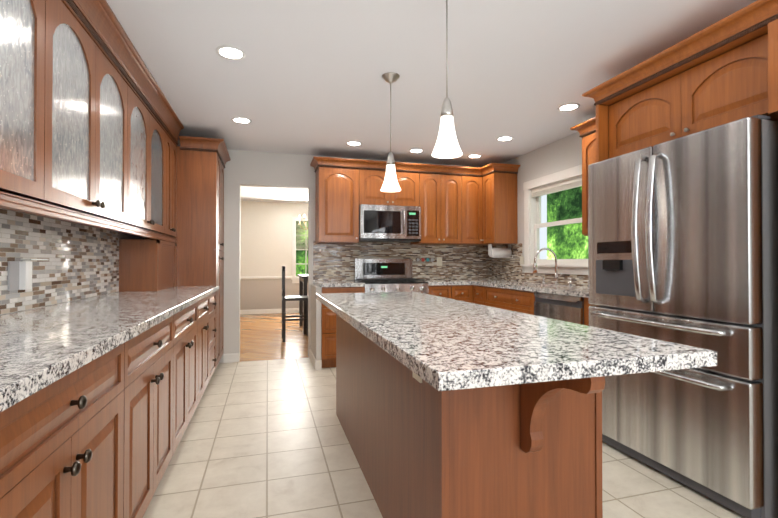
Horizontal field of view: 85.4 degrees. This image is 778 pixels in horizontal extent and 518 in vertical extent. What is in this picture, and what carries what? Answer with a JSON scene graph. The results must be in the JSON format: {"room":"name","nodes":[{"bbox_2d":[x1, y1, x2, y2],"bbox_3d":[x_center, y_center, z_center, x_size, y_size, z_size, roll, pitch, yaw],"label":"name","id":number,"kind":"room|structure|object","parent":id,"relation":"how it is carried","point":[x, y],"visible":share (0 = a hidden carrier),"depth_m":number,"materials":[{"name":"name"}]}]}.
{"room":"kitchen","nodes":[
{"label":"kitchen","id":0,"kind":"room"},
{"bbox_2d":[119,233,144,238],"bbox_3d":[-1.390,-0.070,0.633,0.120,2.440,8.560,0,0,-16],"label":"wall","id":1,"kind":"structure","parent":0,"point":[121,235],"depth_m":3.47,"materials":[{"name":"white paint"}]},
{"bbox_2d":[0,208,118,314],"bbox_3d":[-1.344,0.003,0.707,0.008,0.454,5.238,0,0,-16],"label":"backsplash","id":2,"kind":"structure","parent":1,"relation":"attached to","point":[82,262],"depth_m":2.26,"materials":[{"name":"tile"}]},
{"bbox_2d":[8,259,48,290],"bbox_3d":[-1.646,0.069,1.843,0.042,0.142,0.530,0,0,-16],"label":"outlet","id":3,"kind":"object","parent":2,"relation":"attached to","point":[19,275],"visible":1,"depth_m":1.92,"materials":[{"name":"beige"}]},
{"bbox_2d":[0,0,183,242],"bbox_3d":[-1.346,-0.727,1.301,0.329,1.114,5.569,0,0,-16],"label":"wall cabinet","id":4,"kind":"object","parent":1,"relation":"attached to","point":[91,126],"visible":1,"depth_m":1.98,"materials":[{"name":"brown wood"}]},
{"bbox_2d":[239,313,308,361],"bbox_3d":[-1.690,1.229,7.300,4.200,0.050,4.680,0,0,-16],"label":"floor","id":5,"kind":"structure","parent":0,"point":[261,338],"depth_m":6.34,"materials":[{"name":"brown wood"}]},
{"bbox_2d":[282,266,307,341],"bbox_3d":[-1.383,0.651,6.311,0.420,1.090,0.420,0,0,-16],"label":"dining chair","id":6,"kind":"object","parent":5,"relation":"on","point":[291,298],"visible":0.77,"depth_m":6.11,"materials":[{"name":"black wood"}]},
{"bbox_2d":[297,274,307,334],"bbox_3d":[-1.036,0.738,7.274,1.000,0.930,1.000,0,0,-16],"label":"dining table","id":7,"kind":"object","parent":5,"relation":"on","point":[303,280],"visible":0.44,"depth_m":6.71,"materials":[{"name":"black wood"}]},
{"bbox_2d":[240,201,307,309],"bbox_3d":[-2.354,-0.028,9.617,4.200,2.500,0.120,0,0,-16],"label":"wall","id":8,"kind":"structure","parent":0,"point":[265,238],"depth_m":9.43,"materials":[{"name":"beige paint"}]},
{"bbox_2d":[240,276,298,313],"bbox_3d":[-2.335,0.807,9.543,4.140,0.830,0.020,0,0,-16],"label":"baseboard","id":9,"kind":"structure","parent":8,"relation":"attached to","point":[288,310],"depth_m":9.43,"materials":[{"name":"white wood"}]},
{"bbox_2d":[291,217,307,282],"bbox_3d":[-1.792,-0.202,9.728,0.900,1.510,0.120,0,0,-16],"label":"window","id":10,"kind":"structure","parent":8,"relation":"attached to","point":[294,279],"depth_m":9.60,"materials":[{"name":"white wood"}]},
{"bbox_2d":[240,186,307,203],"bbox_3d":[-1.723,-1.335,7.436,4.440,0.080,4.680,0,0,-16],"label":"ceiling","id":11,"kind":"structure","parent":0,"point":[270,194],"depth_m":8.41,"materials":[{"name":"white paint"}]},
{"bbox_2d":[298,214,307,229],"bbox_3d":[-1.311,-0.883,7.017,0.380,0.829,0.367,0,0,-16],"label":"brass chandelier","id":12,"kind":"object","parent":11,"relation":"hanging from","point":[304,222],"visible":0.31,"depth_m":6.99,"materials":[{"name":"brown"}]},
{"bbox_2d":[308,284,321,360],"bbox_3d":[-0.833,0.744,4.788,0.055,0.879,0.610,0,0,-16],"label":"wall","id":13,"kind":"structure","parent":0,"point":[314,329],"depth_m":4.56,"materials":[{"name":"white paint"}]},
{"bbox_2d":[309,349,318,369],"bbox_3d":[-0.859,1.133,4.776,0.040,0.100,0.632,0,0,-16],"label":"baseboard","id":14,"kind":"structure","parent":13,"relation":"attached to","point":[315,363],"depth_m":4.64,"materials":[{"name":"white wood"}]},
{"bbox_2d":[219,150,480,362],"bbox_3d":[-0.554,-0.033,5.265,4.050,2.440,0.120,0,0,-16],"label":"wall","id":15,"kind":"structure","parent":0,"point":[263,169],"depth_m":4.88,"materials":[{"name":"white paint"}]},
{"bbox_2d":[314,157,361,243],"bbox_3d":[-0.619,-0.666,5.002,0.466,0.952,0.341,0,0,-16],"label":"upper cabinet","id":16,"kind":"object","parent":15,"relation":"attached to","point":[338,181],"depth_m":4.84,"materials":[{"name":"brown wood"}]},
{"bbox_2d":[362,160,421,207],"bbox_3d":[-0.036,-0.884,5.172,0.746,0.512,0.341,0,0,-16],"label":"upper cabinet","id":17,"kind":"object","parent":15,"relation":"attached to","point":[409,176],"depth_m":5.01,"materials":[{"name":"brown wood"}]},
{"bbox_2d":[359,204,420,242],"bbox_3d":[-0.021,-0.420,5.114,0.740,0.412,0.446,0,0,-16],"label":"microwave","id":18,"kind":"object","parent":17,"relation":"attached to","point":[383,223],"visible":1,"depth_m":4.94,"materials":[{"name":"grey metal"}]},
{"bbox_2d":[313,241,491,280],"bbox_3d":[0.243,0.026,5.427,2.410,0.484,0.008,0,0,-16],"label":"backsplash","id":19,"kind":"structure","parent":15,"relation":"attached to","point":[333,262],"depth_m":5.44,"materials":[{"name":"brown tile"}]},
{"bbox_2d":[415,258,434,261],"bbox_3d":[0.463,0.013,5.470,0.262,0.039,0.031,0,0,-16],"label":"outlet","id":20,"kind":"object","parent":19,"relation":"attached to","point":[417,259],"depth_m":5.46,"materials":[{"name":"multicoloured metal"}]},
{"bbox_2d":[437,257,441,265],"bbox_3d":[0.665,0.032,5.542,0.075,0.115,0.006,0,0,-16],"label":"outlet","id":21,"kind":"object","parent":19,"relation":"attached to","point":[439,261],"depth_m":5.54,"materials":[{"name":"beige plastic"}]},
{"bbox_2d":[410,164,461,244],"bbox_3d":[0.592,-0.663,5.351,0.562,0.952,0.341,0,0,-16],"label":"upper cabinet","id":22,"kind":"object","parent":15,"relation":"attached to","point":[459,205],"depth_m":5.19,"materials":[{"name":"brown wood"}]},
{"bbox_2d":[454,168,481,244],"bbox_3d":[1.011,-0.662,5.472,0.310,0.952,0.341,0,0,-16],"label":"upper cabinet","id":23,"kind":"object","parent":15,"relation":"attached to","point":[471,177],"depth_m":5.30,"materials":[{"name":"brown wood"}]},
{"bbox_2d":[106,0,756,166],"bbox_3d":[0.614,-1.325,1.220,4.290,0.080,8.560,0,0,-16],"label":"ceiling","id":24,"kind":"structure","parent":0,"point":[303,77],"depth_m":2.76,"materials":[{"name":"white paint"}]},
{"bbox_2d":[216,46,245,59],"bbox_3d":[-0.976,-1.271,2.604,0.175,0.006,0.175,0,0,-22],"label":"recessed light","id":25,"kind":"object","parent":24,"relation":"in","point":[230,52],"depth_m":2.60,"materials":[{"name":"white plastic"}]},
{"bbox_2d":[231,117,251,123],"bbox_3d":[-1.343,-1.261,3.840,0.175,0.006,0.175,0,-1,-40],"label":"recessed light","id":26,"kind":"object","parent":24,"relation":"in","point":[241,120],"depth_m":3.84,"materials":[{"name":"white plastic"}]},
{"bbox_2d":[346,141,361,145],"bbox_3d":[-0.382,-1.255,4.586,0.175,0.006,0.175,0,0,-22],"label":"recessed light","id":27,"kind":"object","parent":24,"relation":"in","point":[351,143],"depth_m":4.58,"materials":[{"name":"white plastic"}]},
{"bbox_2d":[382,72,399,164],"bbox_3d":[0.012,-0.961,2.927,0.124,0.620,0.124,0,0,-16],"label":"stem","id":28,"kind":"object","parent":24,"relation":"hanging from","point":[390,78],"visible":0.88,"depth_m":2.91,"materials":[{"name":"grey metal"}]},
{"bbox_2d":[381,164,400,191],"bbox_3d":[0.012,-0.569,2.924,0.144,0.185,0.144,0,0,-16],"label":"shade","id":29,"kind":"object","parent":28,"relation":"hanging from","point":[390,183],"visible":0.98,"depth_m":2.89,"materials":[{"name":"white glass"}]},
{"bbox_2d":[409,149,423,152],"bbox_3d":[0.314,-1.252,4.880,0.175,0.006,0.175,0,-1,-40],"label":"recessed light","id":30,"kind":"object","parent":24,"relation":"in","point":[411,150],"depth_m":4.87,"materials":[{"name":"white plastic"}]},
{"bbox_2d":[440,0,453,117],"bbox_3d":[0.270,-0.969,1.961,0.124,0.620,0.124,0,0,-16],"label":"stem","id":31,"kind":"object","parent":24,"relation":"hanging from","point":[446,109],"visible":0.79,"depth_m":1.96,"materials":[{"name":"grey metal"}]},
{"bbox_2d":[432,115,462,158],"bbox_3d":[0.270,-0.577,1.958,0.144,0.185,0.144,0,0,-16],"label":"shade","id":32,"kind":"object","parent":31,"relation":"hanging from","point":[447,145],"visible":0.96,"depth_m":1.93,"materials":[{"name":"white glass"}]},
{"bbox_2d":[467,154,481,157],"bbox_3d":[1.043,-1.250,5.131,0.175,0.006,0.175,0,-1,35],"label":"recessed light","id":33,"kind":"object","parent":24,"relation":"in","point":[473,155],"depth_m":5.13,"materials":[{"name":"white plastic"}]},
{"bbox_2d":[496,136,512,140],"bbox_3d":[1.209,-1.256,4.409,0.175,0.006,0.175,0,0,-22],"label":"recessed light","id":34,"kind":"object","parent":24,"relation":"in","point":[504,138],"depth_m":4.40,"materials":[{"name":"white plastic"}]},
{"bbox_2d":[557,103,579,110],"bbox_3d":[1.498,-1.263,3.514,0.175,0.006,0.175,0,-1,-40],"label":"recessed light","id":35,"kind":"object","parent":24,"relation":"in","point":[571,106],"depth_m":3.51,"materials":[{"name":"white plastic"}]},
{"bbox_2d":[143,358,777,517],"bbox_3d":[0.630,1.179,1.142,4.290,0.050,8.440,0,0,-16],"label":"floor","id":36,"kind":"structure","parent":0,"point":[264,439],"depth_m":2.36,"materials":[{"name":"beige tile"}]},
{"bbox_2d":[0,339,131,517],"bbox_3d":[-1.111,0.713,0.993,0.617,0.880,0.830,0,0,-16],"label":"base cabinet","id":37,"kind":"object","parent":36,"relation":"on","point":[100,436],"depth_m":1.09,"materials":[{"name":"brown wood"}]},
{"bbox_2d":[0,286,218,411],"bbox_3d":[-1.137,0.254,1.145,0.649,0.040,5.969,0,0,-16],"label":"countertop","id":38,"kind":"structure","parent":37,"relation":"on","point":[42,347],"depth_m":1.41,"materials":[{"name":"stone"}]},
{"bbox_2d":[119,239,176,291],"bbox_3d":[-2.043,0.052,3.611,0.270,0.402,0.728,0,0,-16],"label":"tambour appliance garage","id":39,"kind":"object","parent":38,"relation":"on","point":[147,265],"visible":0.98,"depth_m":3.28,"materials":[{"name":"brown wood"}]},
{"bbox_2d":[128,314,175,517],"bbox_3d":[-1.336,0.719,1.777,0.617,0.880,0.800,0,0,-16],"label":"base cabinet","id":40,"kind":"object","parent":36,"relation":"on","point":[154,349],"depth_m":1.83,"materials":[{"name":"brown wood"}]},
{"bbox_2d":[145,136,230,366],"bbox_3d":[-2.038,0.013,4.348,0.689,2.333,0.819,0,0,-16],"label":"pantry cabinet","id":41,"kind":"object","parent":36,"relation":"on","point":[201,162],"visible":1,"depth_m":4.06,"materials":[{"name":"brown wood"}]},
{"bbox_2d":[176,301,199,447],"bbox_3d":[-1.558,0.726,2.545,0.617,0.880,0.800,0,0,-16],"label":"base cabinet","id":42,"kind":"object","parent":36,"relation":"on","point":[188,319],"depth_m":2.63,"materials":[{"name":"brown wood"}]},
{"bbox_2d":[200,294,211,398],"bbox_3d":[-1.759,0.731,3.242,0.617,0.880,0.650,0,0,-16],"label":"base cabinet","id":43,"kind":"object","parent":36,"relation":"on","point":[206,303],"depth_m":3.43,"materials":[{"name":"brown wood"}]},
{"bbox_2d":[212,292,215,374],"bbox_3d":[-1.913,0.736,3.779,0.617,0.880,0.468,0,0,-16],"label":"base cabinet","id":44,"kind":"object","parent":36,"relation":"on","point":[213,294],"depth_m":3.94,"materials":[{"name":"brown wood"}]},
{"bbox_2d":[321,287,364,367],"bbox_3d":[-0.579,0.744,4.855,0.468,0.880,0.639,0,0,-16],"label":"base cabinet","id":45,"kind":"object","parent":36,"relation":"on","point":[328,317],"depth_m":4.51,"materials":[{"name":"brown wood"}]},
{"bbox_2d":[313,281,364,286],"bbox_3d":[-0.589,0.284,4.849,0.492,0.040,0.654,0,0,-16],"label":"countertop","id":46,"kind":"structure","parent":45,"relation":"on","point":[318,283],"depth_m":4.57,"materials":[{"name":"stone"}]},
{"bbox_2d":[354,259,428,293],"bbox_3d":[0.015,0.580,4.982,0.740,1.170,0.706,0,0,-16],"label":"gas range","id":47,"kind":"object","parent":36,"relation":"on","point":[384,275],"visible":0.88,"depth_m":5.17,"materials":[{"name":"silver metal"}]},
{"bbox_2d":[428,285,452,298],"bbox_3d":[0.499,0.747,5.166,0.290,0.880,0.639,0,0,-16],"label":"base cabinet","id":48,"kind":"object","parent":36,"relation":"on","point":[446,291],"depth_m":4.88,"materials":[{"name":"brown wood"}]},
{"bbox_2d":[422,279,470,285],"bbox_3d":[0.619,0.287,5.196,0.534,0.040,0.654,0,0,-16],"label":"countertop","id":49,"kind":"structure","parent":48,"relation":"on","point":[439,281],"depth_m":4.94,"materials":[{"name":"stone"}]},
{"bbox_2d":[453,285,472,302],"bbox_3d":[0.765,0.747,5.242,0.263,0.880,0.639,0,0,-16],"label":"base cabinet","id":50,"kind":"object","parent":36,"relation":"on","point":[460,292],"depth_m":4.95,"materials":[{"name":"brown wood"}]},
{"bbox_2d":[336,314,604,517],"bbox_3d":[0.195,0.728,2.147,0.580,0.870,2.314,0,0,-16],"label":"kitchen island","id":51,"kind":"object","parent":36,"relation":"on","point":[421,447],"visible":0.71,"depth_m":1.36,"materials":[{"name":"brown wood"}]},
{"bbox_2d":[316,292,716,390],"bbox_3d":[0.158,0.272,2.148,0.795,0.040,2.380,0,0,-16],"label":"island countertop","id":52,"kind":"structure","parent":51,"relation":"on","point":[438,343],"depth_m":1.21,"materials":[{"name":"stone"}]},
{"bbox_2d":[473,285,480,304],"bbox_3d":[1.324,0.745,4.935,0.619,0.880,0.300,0,0,-16],"label":"base cabinet","id":53,"kind":"object","parent":36,"relation":"on","point":[476,289],"depth_m":4.89,"materials":[{"name":"brown wood"}]},
{"bbox_2d":[467,279,498,280],"bbox_3d":[1.164,0.288,5.353,0.360,0.040,0.654,0,0,-16],"label":"countertop","id":54,"kind":"structure","parent":53,"relation":"on","point":[467,279],"depth_m":5.54,"materials":[{"name":"stone"}]},
{"bbox_2d":[481,286,534,314],"bbox_3d":[1.491,0.740,4.352,0.619,0.880,0.912,0,0,-16],"label":"base cabinet","id":55,"kind":"object","parent":36,"relation":"on","point":[521,301],"depth_m":4.24,"materials":[{"name":"brown wood"}]},
{"bbox_2d":[534,292,583,324],"bbox_3d":[1.681,0.735,3.619,0.601,0.878,0.597,0,0,-16],"label":"dishwasher","id":56,"kind":"object","parent":36,"relation":"on","point":[567,308],"visible":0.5,"depth_m":3.48,"materials":[{"name":"grey metal"}]},
{"bbox_2d":[584,297,596,325],"bbox_3d":[1.847,0.731,3.155,0.599,0.880,0.381,0,0,-16],"label":"base cabinet","id":57,"kind":"object","parent":36,"relation":"on","point":[586,305],"depth_m":3.23,"materials":[{"name":"brown wood"}]},
{"bbox_2d":[459,279,587,297],"bbox_3d":[1.486,0.280,4.321,0.648,0.040,2.816,0,0,-16],"label":"countertop","id":58,"kind":"structure","parent":57,"relation":"on","point":[569,290],"depth_m":4.10,"materials":[{"name":"stone"}]},
{"bbox_2d":[533,248,571,284],"bbox_3d":[1.601,0.071,4.312,0.301,0.376,0.450,0,0,-16],"label":"sink faucet","id":59,"kind":"object","parent":58,"relation":"on","point":[556,276],"visible":1,"depth_m":4.30,"materials":[{"name":"silver metal"}]},
{"bbox_2d":[582,0,777,305],"bbox_3d":[1.914,0.016,2.414,0.882,2.297,1.215,0,0,-16],"label":"tall cabinet","id":60,"kind":"object","parent":36,"relation":"on","point":[722,71],"visible":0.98,"depth_m":2.23,"materials":[{"name":"brown wood"}]},
{"bbox_2d":[588,115,777,517],"bbox_3d":[1.811,0.257,2.390,0.975,1.775,0.960,0,0,-16],"label":"fridge","id":61,"kind":"object","parent":36,"relation":"on","point":[683,240],"visible":0.85,"depth_m":2.03,"materials":[{"name":"silver metal"}]},
{"bbox_2d":[492,132,581,274],"bbox_3d":[2.617,-0.061,1.787,0.120,2.440,8.560,0,0,-16],"label":"wall","id":62,"kind":"structure","parent":0,"point":[565,153],"depth_m":4.69,"materials":[{"name":"white paint"}]},
{"bbox_2d":[482,164,517,243],"bbox_3d":[1.381,-0.664,5.254,0.321,0.952,0.278,0,0,-16],"label":"upper cabinet","id":63,"kind":"object","parent":62,"relation":"attached to","point":[499,181],"depth_m":5.13,"materials":[{"name":"brown wood"}]},
{"bbox_2d":[488,244,512,257],"bbox_3d":[1.391,-0.101,5.273,0.288,0.173,0.138,0,0,-16],"label":"paper towel holder","id":64,"kind":"object","parent":63,"relation":"attached to","point":[500,252],"visible":0.98,"depth_m":5.24,"materials":[{"name":"white paper"}]},
{"bbox_2d":[492,243,587,285],"bbox_3d":[1.795,0.033,4.408,0.008,0.454,2.808,0,0,-16],"label":"backsplash","id":65,"kind":"structure","parent":62,"relation":"attached to","point":[506,268],"depth_m":5.16,"materials":[{"name":"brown tile"}]},
{"bbox_2d":[520,257,523,265],"bbox_3d":[1.598,0.028,5.067,0.006,0.115,0.070,0,0,-16],"label":"electrical outlet plate","id":66,"kind":"object","parent":65,"relation":"attached to","point":[521,260],"visible":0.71,"depth_m":5.07,"materials":[{"name":"beige plastic"}]},
{"bbox_2d":[521,165,587,274],"bbox_3d":[1.835,-0.380,4.416,0.170,1.070,1.310,0,0,-16],"label":"kitchen window","id":67,"kind":"structure","parent":62,"relation":"in","point":[534,190],"depth_m":4.69,"materials":[{"name":"white wood"}]},
{"bbox_2d":[570,117,595,235],"bbox_3d":[1.887,-0.679,3.383,0.386,0.952,0.778,0,0,-16],"label":"upper cabinet","id":68,"kind":"object","parent":62,"relation":"attached to","point":[586,130],"visible":0.08,"depth_m":3.61,"materials":[{"name":"brown wood"}]},
{"label":"outside","id":69,"kind":"structure","parent":0,"visible":0},
{"bbox_2d":[296,221,307,275],"bbox_3d":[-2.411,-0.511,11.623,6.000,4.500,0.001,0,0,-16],"label":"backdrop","id":70,"kind":"structure","parent":69,"point":[301,256],"depth_m":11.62,"materials":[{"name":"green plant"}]},
{"bbox_2d":[547,186,587,258],"bbox_3d":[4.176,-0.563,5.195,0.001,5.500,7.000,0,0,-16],"label":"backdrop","id":71,"kind":"structure","parent":69,"point":[568,241],"depth_m":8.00,"materials":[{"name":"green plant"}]}
]}

